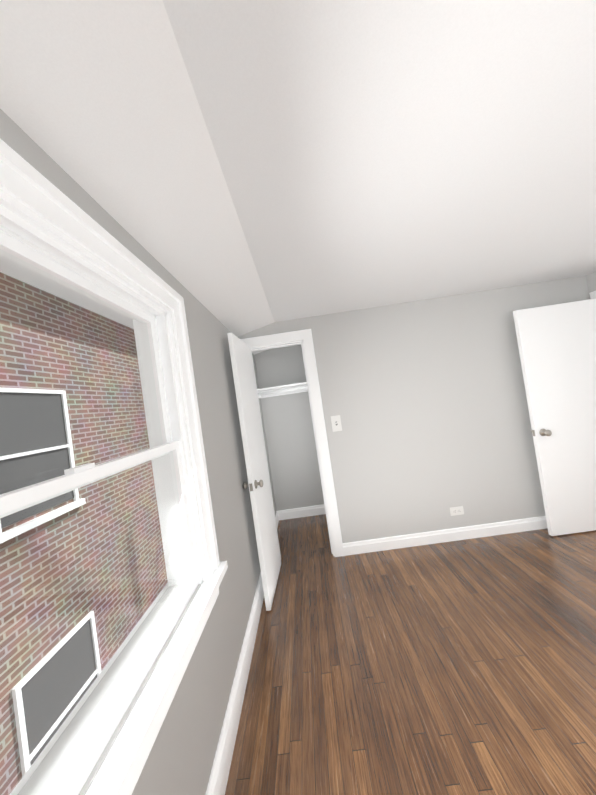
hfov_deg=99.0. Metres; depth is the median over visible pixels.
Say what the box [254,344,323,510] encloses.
wall
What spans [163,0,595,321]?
ceiling
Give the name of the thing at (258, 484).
closet door
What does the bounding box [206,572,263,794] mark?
baseboard
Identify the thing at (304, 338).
trim
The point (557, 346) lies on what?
room door
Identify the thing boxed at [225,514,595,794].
floor
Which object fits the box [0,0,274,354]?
ceiling
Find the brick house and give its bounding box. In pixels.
[0,255,167,794]
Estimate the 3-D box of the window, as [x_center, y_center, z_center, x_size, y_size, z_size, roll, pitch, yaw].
[-0.565,0.227,0.635,0.246,1.436,1.250,-8,-1,1]
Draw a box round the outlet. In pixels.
[450,506,463,515]
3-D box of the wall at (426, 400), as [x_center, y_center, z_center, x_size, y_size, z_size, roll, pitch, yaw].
[1.284,0.202,2.479,3.497,2.310,0.120,-8,-1,1]
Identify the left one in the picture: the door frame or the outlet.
the outlet
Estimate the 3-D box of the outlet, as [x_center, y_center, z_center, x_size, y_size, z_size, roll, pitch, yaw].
[1.497,1.069,2.397,0.126,0.077,0.008,-8,-1,1]
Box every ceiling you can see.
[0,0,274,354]
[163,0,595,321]
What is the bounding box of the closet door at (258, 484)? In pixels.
[227,333,280,610]
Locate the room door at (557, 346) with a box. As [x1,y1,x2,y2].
[513,299,595,535]
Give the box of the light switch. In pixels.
[331,415,341,431]
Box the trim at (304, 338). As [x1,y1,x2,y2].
[240,329,343,558]
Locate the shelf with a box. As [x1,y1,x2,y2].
[257,382,307,397]
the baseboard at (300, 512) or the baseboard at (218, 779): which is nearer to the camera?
the baseboard at (218, 779)
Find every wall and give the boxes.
[0,109,275,794]
[238,276,589,542]
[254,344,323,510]
[586,271,595,298]
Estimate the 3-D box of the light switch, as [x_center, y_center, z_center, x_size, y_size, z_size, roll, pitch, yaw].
[0.367,0.248,2.425,0.091,0.150,0.018,-8,-1,1]
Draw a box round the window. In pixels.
[0,139,227,794]
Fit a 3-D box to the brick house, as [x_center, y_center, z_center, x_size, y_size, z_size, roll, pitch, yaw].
[-4.882,1.878,17.270,4.760,9.300,51.600,-8,-1,1]
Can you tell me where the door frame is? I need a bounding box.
[589,291,595,298]
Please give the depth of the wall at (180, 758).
1.08 m
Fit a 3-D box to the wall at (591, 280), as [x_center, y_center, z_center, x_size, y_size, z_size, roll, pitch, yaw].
[2.911,-0.081,-0.034,0.120,2.310,4.856,-8,-1,1]
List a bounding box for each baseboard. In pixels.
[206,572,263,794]
[275,504,325,527]
[343,516,547,555]
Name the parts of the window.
window sashes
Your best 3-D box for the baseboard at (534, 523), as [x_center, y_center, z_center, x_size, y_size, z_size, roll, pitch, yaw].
[1.740,1.240,2.383,2.652,0.120,0.021,-8,-1,1]
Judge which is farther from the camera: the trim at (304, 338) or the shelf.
the shelf

